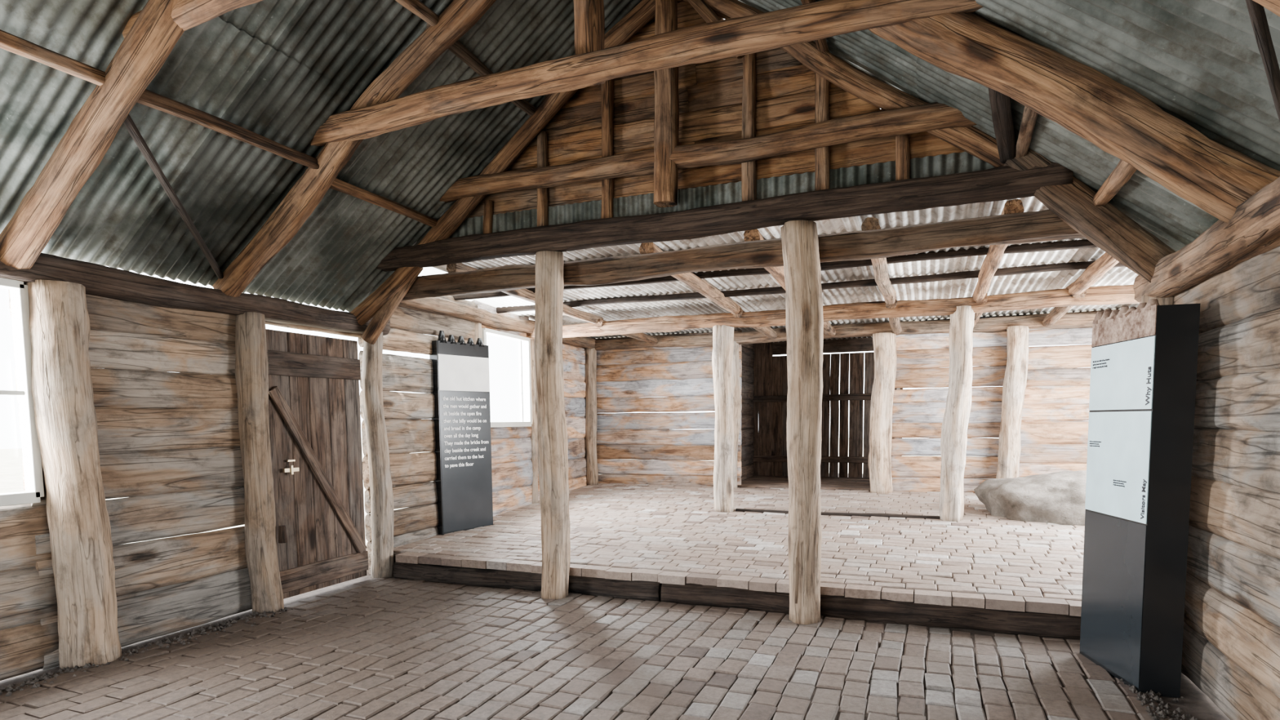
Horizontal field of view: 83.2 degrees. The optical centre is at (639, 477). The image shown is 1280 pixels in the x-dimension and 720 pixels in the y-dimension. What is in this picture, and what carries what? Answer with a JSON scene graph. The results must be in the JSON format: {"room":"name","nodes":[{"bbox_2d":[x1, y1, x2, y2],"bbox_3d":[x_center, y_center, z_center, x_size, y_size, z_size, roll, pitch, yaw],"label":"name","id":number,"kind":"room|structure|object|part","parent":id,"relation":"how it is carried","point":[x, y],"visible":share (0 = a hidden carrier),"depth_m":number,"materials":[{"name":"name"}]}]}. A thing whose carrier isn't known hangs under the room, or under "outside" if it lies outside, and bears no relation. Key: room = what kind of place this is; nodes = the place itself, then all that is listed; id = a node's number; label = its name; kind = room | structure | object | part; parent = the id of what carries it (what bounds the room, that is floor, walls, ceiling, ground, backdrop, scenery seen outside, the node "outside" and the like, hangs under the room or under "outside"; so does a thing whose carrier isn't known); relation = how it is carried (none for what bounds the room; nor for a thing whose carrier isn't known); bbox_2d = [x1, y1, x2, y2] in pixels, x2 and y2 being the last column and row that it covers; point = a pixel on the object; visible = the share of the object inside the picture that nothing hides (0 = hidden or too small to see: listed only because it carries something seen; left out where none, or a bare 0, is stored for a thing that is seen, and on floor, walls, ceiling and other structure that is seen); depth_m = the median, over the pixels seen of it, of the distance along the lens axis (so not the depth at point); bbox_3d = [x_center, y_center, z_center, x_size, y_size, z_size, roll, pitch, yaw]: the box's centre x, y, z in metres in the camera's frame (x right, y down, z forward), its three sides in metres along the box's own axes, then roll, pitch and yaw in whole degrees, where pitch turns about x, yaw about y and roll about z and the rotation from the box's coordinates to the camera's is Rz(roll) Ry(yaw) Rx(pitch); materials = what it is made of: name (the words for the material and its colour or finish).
{"room":"farm building","nodes":[
{"label":"farm building","id":0,"kind":"room"},
{"bbox_2d":[0,253,390,335],"bbox_3d":[-3.628,-1.103,3.373,0.203,0.208,6.950,1,5,22],"label":"beam","id":1,"kind":"structure","parent":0,"point":[99,280],"depth_m":4.68,"materials":[{"name":"brown wood"}]},
{"bbox_3d":[-3.628,-1.103,3.373,0.203,0.208,6.950,1,5,22],"label":"plate","id":2,"kind":"part","parent":1,"relation":"part of","materials":[{"name":"brown wood"}]},
{"bbox_2d":[360,267,422,344],"bbox_3d":[-2.121,-1.497,6.173,0.635,0.677,0.130,1,5,22],"label":"knee brace","id":3,"kind":"object","parent":1,"relation":"attached to","point":[375,328],"visible":0.73,"depth_m":6.17,"materials":[{"name":"brown wood"}]},
{"bbox_2d":[0,0,1279,269],"bbox_3d":[-0.675,-2.185,2.746,5.971,2.307,0.218,1,5,22],"label":"roof truss","id":4,"kind":"object","parent":1,"relation":"on","point":[151,33],"depth_m":3.50,"materials":[{"name":"brown wood"}]},
{"bbox_2d":[212,0,1279,297],"bbox_3d":[-0.217,-2.275,3.923,6.009,2.348,0.340,1,5,22],"label":"roof truss","id":5,"kind":"object","parent":1,"relation":"on","point":[1217,178],"depth_m":3.38,"materials":[{"name":"brown wood"}]},
{"bbox_2d":[350,0,1175,325],"bbox_3d":[0.256,-2.313,5.089,5.985,2.307,0.250,1,5,22],"label":"roof truss","id":6,"kind":"object","parent":1,"relation":"on","point":[1108,228],"depth_m":4.84,"materials":[{"name":"brown wood"}]},
{"bbox_2d":[0,288,477,680],"bbox_3d":[-3.402,-0.267,4.218,0.094,2.747,8.551,1,5,22],"label":"wall","id":7,"kind":"structure","parent":0,"point":[169,442],"depth_m":4.84,"materials":[{"name":"brown wood"}]},
{"bbox_2d":[0,277,44,506],"bbox_3d":[-3.588,-0.436,3.576,0.090,1.224,0.995,1,5,22],"label":"window","id":8,"kind":"structure","parent":7,"relation":"in","point":[32,459],"depth_m":3.98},
{"bbox_2d":[266,328,368,599],"bbox_3d":[-2.636,-0.124,5.947,0.067,2.080,0.976,1,5,22],"label":"door","id":9,"kind":"structure","parent":7,"relation":"in","point":[314,415],"depth_m":5.90,"materials":[{"name":"brown wood"}]},
{"bbox_2d":[278,524,287,542],"bbox_3d":[-2.700,0.424,5.452,0.062,0.130,0.060,1,5,22],"label":"stub","id":10,"kind":"object","parent":9,"relation":"attached to","point":[282,538],"visible":1,"depth_m":5.43,"materials":[{"name":"brown wood"}]},
{"bbox_2d":[282,459,299,474],"bbox_3d":[-2.729,-0.086,5.644,0.030,0.115,0.140,1,5,22],"label":"latch","id":11,"kind":"object","parent":9,"relation":"attached to","point":[291,469],"visible":1,"depth_m":5.63,"materials":[{"name":"metal"}]},
{"bbox_2d":[398,297,534,333],"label":"plate","id":12,"kind":"object","parent":7,"relation":"on","point":[437,305],"depth_m":7.75,"materials":[{"name":"brown wood"}]},
{"bbox_2d":[471,299,586,516],"bbox_3d":[-1.314,-0.872,9.732,0.092,2.519,3.407,1,5,18],"label":"wall","id":13,"kind":"structure","parent":0,"point":[512,472],"depth_m":9.25,"materials":[{"name":"brown wood"}]},
{"bbox_2d":[481,328,532,427],"bbox_3d":[-1.614,-1.180,8.719,0.092,1.124,1.142,1,5,18],"label":"window","id":14,"kind":"structure","parent":13,"relation":"attached to","point":[527,422],"depth_m":9.10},
{"bbox_2d":[0,0,1137,226],"bbox_3d":[-0.668,-1.990,2.095,4.728,1.279,6.501,1,5,22],"label":"purlins","id":15,"kind":"structure","parent":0,"point":[1123,171],"depth_m":3.98,"materials":[{"name":"brown wood"}]},
{"bbox_2d":[123,0,1279,279],"bbox_3d":[-0.222,-1.641,3.944,5.812,0.753,2.520,1,5,22],"label":"brace","id":16,"kind":"object","parent":15,"relation":"attached to","point":[1000,103],"visible":0.91,"depth_m":3.75,"materials":[{"name":"brown wood"}]},
{"bbox_2d":[0,574,1230,719],"bbox_3d":[-0.857,1.313,2.394,6.500,0.215,6.800,1,5,22],"label":"floor","id":17,"kind":"structure","parent":0,"point":[366,647],"depth_m":4.06,"materials":[{"name":"brick"}]},
{"bbox_2d":[23,279,121,669],"bbox_3d":[-3.297,-0.001,4.190,0.320,2.214,0.340,1,5,22],"label":"wall post","id":18,"kind":"object","parent":17,"relation":"on","point":[78,522],"depth_m":4.10,"materials":[{"name":"brown wood"}]},
{"bbox_2d":[235,311,284,613],"bbox_3d":[-2.837,-0.099,5.352,0.265,2.212,0.229,1,5,22],"label":"wall post","id":19,"kind":"object","parent":17,"relation":"on","point":[251,377],"depth_m":5.29,"materials":[{"name":"brown wood"}]},
{"bbox_2d":[361,332,394,578],"bbox_3d":[-2.366,-0.197,6.512,0.219,2.210,0.215,1,5,22],"label":"wall post","id":20,"kind":"object","parent":17,"relation":"on","point":[382,519],"depth_m":6.45,"materials":[{"name":"beige wood"}]},
{"bbox_2d":[534,250,570,599],"bbox_3d":[-0.685,-0.384,5.653,0.251,2.696,0.252,-2,5,-12],"label":"timber post","id":21,"kind":"object","parent":17,"relation":"on","point":[552,429],"visible":1,"depth_m":5.57,"materials":[{"name":"beige wood"}]},
{"bbox_2d":[376,161,1073,271],"bbox_3d":[0.171,-1.803,5.155,5.051,0.226,0.215,1,5,22],"label":"tie beam","id":22,"kind":"structure","parent":21,"relation":"on","point":[1004,182],"depth_m":4.87,"materials":[{"name":"brown wood"}]},
{"bbox_2d":[482,53,910,234],"bbox_3d":[0.233,-2.472,5.189,3.232,1.212,0.110,1,5,22],"label":"studs","id":23,"kind":"object","parent":22,"relation":"on","point":[748,176],"visible":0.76,"depth_m":4.97,"materials":[{"name":"brown wood"}]},
{"bbox_2d":[401,208,1084,301],"bbox_3d":[0.442,-1.595,5.307,5.851,0.228,0.225,1,5,22],"label":"lintel beam","id":24,"kind":"structure","parent":21,"relation":"on","point":[1021,228],"depth_m":5.08,"materials":[{"name":"brown wood"}]},
{"bbox_2d":[0,607,1198,719],"bbox_3d":[-0.404,1.110,3.628,5.849,0.047,3.866,1,5,22],"label":"gravel","id":25,"kind":"object","parent":17,"relation":"on","point":[1144,698],"visible":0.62,"depth_m":3.97,"materials":[{"name":"grey gravel"}]},
{"bbox_2d":[365,473,1084,616],"bbox_3d":[2.143,0.496,8.569,7.700,0.594,7.022,1,5,22],"label":"platform","id":26,"kind":"object","parent":17,"relation":"on","point":[663,534],"visible":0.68,"depth_m":6.51,"materials":[{"name":"brick"}]},
{"bbox_2d":[429,330,493,534],"bbox_3d":[-1.877,-0.480,7.660,0.150,2.090,0.684,3,6,37],"label":"information sign","id":27,"kind":"object","parent":26,"relation":"on","point":[460,369],"visible":1,"depth_m":7.59,"materials":[{"name":"metal"}]},
{"bbox_3d":[-1.846,-1.350,7.563,0.004,0.130,0.669,3,6,37],"label":"photo panel","id":28,"kind":"part","parent":27,"relation":"part of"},
{"bbox_3d":[-1.843,-1.098,7.583,0.004,0.365,0.669,3,6,37],"label":"white panel","id":29,"kind":"part","parent":27,"relation":"part of","materials":[{"name":"white plastic"}]},
{"bbox_3d":[-1.835,-0.184,7.657,0.002,1.450,0.669,3,6,37],"label":"slate panel","id":30,"kind":"part","parent":27,"relation":"part of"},
{"bbox_2d":[473,322,482,344],"bbox_3d":[-1.830,-0.592,8.178,0.162,2.300,0.167,4,6,41],"label":"wall post","id":31,"kind":"object","parent":26,"relation":"on","point":[477,325],"visible":0.07,"depth_m":8.02,"materials":[{"name":"brown wood"}]},
{"bbox_2d":[529,338,537,503],"bbox_3d":[-1.415,-0.745,9.404,0.164,2.200,0.161,-1,5,-2],"label":"wall post","id":32,"kind":"object","parent":26,"relation":"on","point":[534,459],"visible":0.58,"depth_m":9.36,"materials":[{"name":"beige wood"}]},
{"bbox_2d":[584,347,598,485],"bbox_3d":[-0.753,-0.939,11.113,0.203,2.100,0.228,-1,5,-11],"label":"timber post","id":33,"kind":"object","parent":26,"relation":"on","point":[591,418],"visible":0.98,"depth_m":11.04,"materials":[{"name":"brown wood"}]},
{"bbox_2d":[562,336,595,348],"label":"plate","id":34,"kind":"object","parent":33,"relation":"on","point":[582,341],"depth_m":10.52,"materials":[{"name":"brown wood"}]},
{"bbox_2d":[711,324,734,512],"bbox_3d":[0.974,-0.697,8.402,0.260,2.183,0.289,-3,5,-27],"label":"timber post","id":35,"kind":"object","parent":26,"relation":"on","point":[722,335],"visible":0.99,"depth_m":8.31,"materials":[{"name":"beige wood"}]},
{"bbox_2d":[527,284,1139,339],"bbox_3d":[1.986,-1.796,7.905,7.300,0.200,0.203,1,5,22],"label":"beam","id":36,"kind":"structure","parent":35,"relation":"on","point":[1101,295],"depth_m":7.64,"materials":[{"name":"brown wood"}]},
{"bbox_2d":[446,199,1119,344],"bbox_3d":[2.101,-1.837,7.375,6.124,0.289,5.103,1,5,22],"label":"rafters","id":37,"kind":"structure","parent":36,"relation":"on","point":[1096,270],"depth_m":6.55,"materials":[{"name":"brown wood"}]},
{"bbox_2d":[418,195,1138,342],"bbox_3d":[2.148,-2.004,8.340,7.826,0.211,6.849,1,5,22],"label":"roof","id":38,"kind":"structure","parent":37,"relation":"on","point":[1119,276],"depth_m":7.09,"materials":[{"name":"metal"}]},
{"bbox_2d":[451,239,1125,313],"bbox_3d":[1.671,-1.899,7.241,7.500,0.187,3.529,1,5,22],"label":"skillion purlins","id":39,"kind":"object","parent":37,"relation":"on","point":[1077,244],"depth_m":6.63,"materials":[{"name":"brown wood"}]},
{"bbox_2d":[732,340,741,488],"bbox_3d":[1.302,-0.896,10.333,0.279,2.100,0.293,1,5,22],"label":"timber post","id":40,"kind":"object","parent":26,"relation":"on","point":[735,363],"visible":0.43,"depth_m":10.24,"materials":[{"name":"beige wood"}]},
{"bbox_2d":[735,508,939,519],"bbox_3d":[2.147,0.399,8.031,2.200,0.050,0.067,1,5,22],"label":"sill","id":41,"kind":"structure","parent":26,"relation":"on","point":[864,514],"depth_m":7.91,"materials":[{"name":"brown wood"}]},
{"bbox_2d":[868,332,897,493],"bbox_3d":[3.208,-0.851,9.555,0.322,2.100,0.324,-3,5,-31],"label":"timber post","id":42,"kind":"object","parent":26,"relation":"on","point":[884,344],"visible":1,"depth_m":9.45,"materials":[{"name":"beige wood"}]},
{"bbox_2d":[733,328,786,344],"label":"plate","id":43,"kind":"object","parent":42,"relation":"on","point":[748,337],"depth_m":10.06,"materials":[{"name":"brown wood"}]},
{"bbox_2d":[822,321,893,338],"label":"plate","id":44,"kind":"object","parent":42,"relation":"on","point":[860,330],"depth_m":9.57,"materials":[{"name":"brown wood"}]},
{"bbox_2d":[938,305,974,522],"bbox_3d":[3.280,-0.653,7.470,0.297,2.208,0.288,1,5,22],"label":"timber post","id":45,"kind":"object","parent":26,"relation":"on","point":[953,441],"visible":0.99,"depth_m":7.38,"materials":[{"name":"beige wood"}]},
{"bbox_2d":[995,325,1029,478],"bbox_3d":[4.639,-0.819,8.992,0.330,2.108,0.278,1,5,22],"label":"timber post","id":46,"kind":"object","parent":26,"relation":"on","point":[1015,380],"visible":0.88,"depth_m":8.90,"materials":[{"name":"beige wood"}]},
{"bbox_2d":[973,470,1086,525],"bbox_3d":[4.521,0.369,7.682,1.753,0.905,1.335,1,5,22],"label":"boulder","id":47,"kind":"object","parent":26,"relation":"on","point":[1059,498],"visible":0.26,"depth_m":7.38,"materials":[{"name":"stone"}]},
{"bbox_2d":[392,561,1080,639],"bbox_3d":[0.523,0.903,5.518,5.851,0.211,0.230,1,5,22],"label":"beam","id":48,"kind":"structure","parent":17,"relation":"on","point":[884,611],"depth_m":5.28,"materials":[{"name":"brown wood"}]},
{"bbox_2d":[780,220,823,624],"bbox_3d":[1.102,-0.347,4.928,0.291,2.703,0.262,0,5,10],"label":"timber post","id":49,"kind":"object","parent":17,"relation":"on","point":[804,320],"visible":1,"depth_m":4.83,"materials":[{"name":"beige wood"}]},
{"bbox_2d":[1080,298,1200,697],"bbox_3d":[2.631,0.076,3.859,0.205,1.998,0.654,0,5,8],"label":"information sign","id":50,"kind":"object","parent":17,"relation":"on","point":[1144,362],"visible":1,"depth_m":3.64,"materials":[{"name":"metal"}]},
{"bbox_3d":[2.559,0.627,3.924,0.002,0.832,0.611,0,5,7],"label":"slate panel","id":51,"kind":"part","parent":50,"relation":"part of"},
{"bbox_3d":[2.551,-0.075,3.867,0.004,0.560,0.611,0,5,7],"label":"text panel","id":52,"kind":"part","parent":50,"relation":"part of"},
{"bbox_3d":[2.547,-0.541,3.830,0.004,0.355,0.611,0,5,7],"label":"text panel","id":53,"kind":"part","parent":50,"relation":"part of","materials":[{"name":"white plastic"}]},
{"bbox_3d":[2.545,-0.795,3.809,0.004,0.145,0.611,0,5,7],"label":"photo panel","id":54,"kind":"part","parent":50,"relation":"part of","materials":[{"name":"beige paper"}]},
{"bbox_2d":[0,0,1279,312],"bbox_3d":[-0.793,-2.159,2.144,6.321,2.424,6.926,1,5,22],"label":"roof","id":55,"kind":"structure","parent":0,"point":[275,70],"depth_m":4.07,"materials":[{"name":"metal"}]},
{"bbox_2d":[467,0,964,217],"bbox_3d":[0.239,-2.849,5.241,3.909,1.623,0.076,1,5,22],"label":"wall","id":56,"kind":"structure","parent":0,"point":[710,92],"depth_m":5.15,"materials":[{"name":"brown wood"}]},
{"bbox_2d":[448,151,995,238],"bbox_3d":[0.323,-1.959,5.221,4.676,0.260,0.025,1,5,22],"label":"corrugated metal sheet","id":57,"kind":"object","parent":56,"relation":"attached to","point":[688,198],"visible":0.42,"depth_m":5.11,"materials":[{"name":"metal"}]},
{"bbox_2d":[741,343,900,480],"bbox_3d":[2.620,-1.039,10.745,2.330,2.326,1.402,1,5,22],"label":"wall","id":58,"kind":"structure","parent":0,"point":[748,354],"depth_m":11.36,"materials":[{"name":"brown wood"}]},
{"bbox_2d":[737,336,902,490],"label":"door","id":59,"kind":"structure","parent":58,"relation":"in","point":[770,371],"depth_m":11.31,"materials":[{"name":"brown wood"}]},
{"bbox_2d":[595,309,1113,493],"bbox_3d":[2.740,-0.939,9.928,7.651,2.322,0.094,1,5,22],"label":"wall","id":60,"kind":"structure","parent":0,"point":[637,448],"depth_m":9.55,"materials":[{"name":"brown wood"}]},
{"bbox_2d":[594,334,712,351],"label":"plate","id":61,"kind":"object","parent":60,"relation":"on","point":[695,340],"depth_m":10.59,"materials":[{"name":"brown wood"}]},
{"bbox_2d":[897,320,950,334],"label":"plate","id":62,"kind":"object","parent":60,"relation":"on","point":[908,327],"depth_m":9.25,"materials":[{"name":"brown wood"}]},
{"bbox_2d":[973,312,1096,333],"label":"plate","id":63,"kind":"object","parent":60,"relation":"on","point":[1075,320],"depth_m":8.80,"materials":[{"name":"brown wood"}]},
{"bbox_2d":[1141,295,1173,305],"bbox_3d":[3.075,-0.018,4.280,0.237,2.110,0.214,1,5,22],"label":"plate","id":64,"kind":"object","parent":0,"point":[1144,299],"depth_m":4.13,"materials":[{"name":"brown wood"}]},
{"bbox_2d":[1133,176,1279,302],"bbox_3d":[1.842,-0.888,1.190,0.235,0.240,6.900,1,5,22],"label":"beam","id":65,"kind":"structure","parent":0,"point":[1253,230],"depth_m":3.16,"materials":[{"name":"brown wood"}]},
{"bbox_2d":[1173,245,1279,719],"bbox_3d":[1.921,0.209,1.251,0.093,2.174,6.900,1,5,22],"label":"wall","id":66,"kind":"structure","parent":0,"point":[1231,648],"depth_m":3.23,"materials":[{"name":"brown wood"}]},
{"label":"outside","id":67,"kind":"structure","parent":0,"visible":0},
{"bbox_2d":[0,438,983,545],"bbox_3d":[0.015,1.650,0.133,120.000,0.090,120.000,1,5,22],"label":"ground","id":68,"kind":"structure","parent":67,"point":[11,460],"depth_m":25.14,"materials":[{"name":"white"}]}
]}

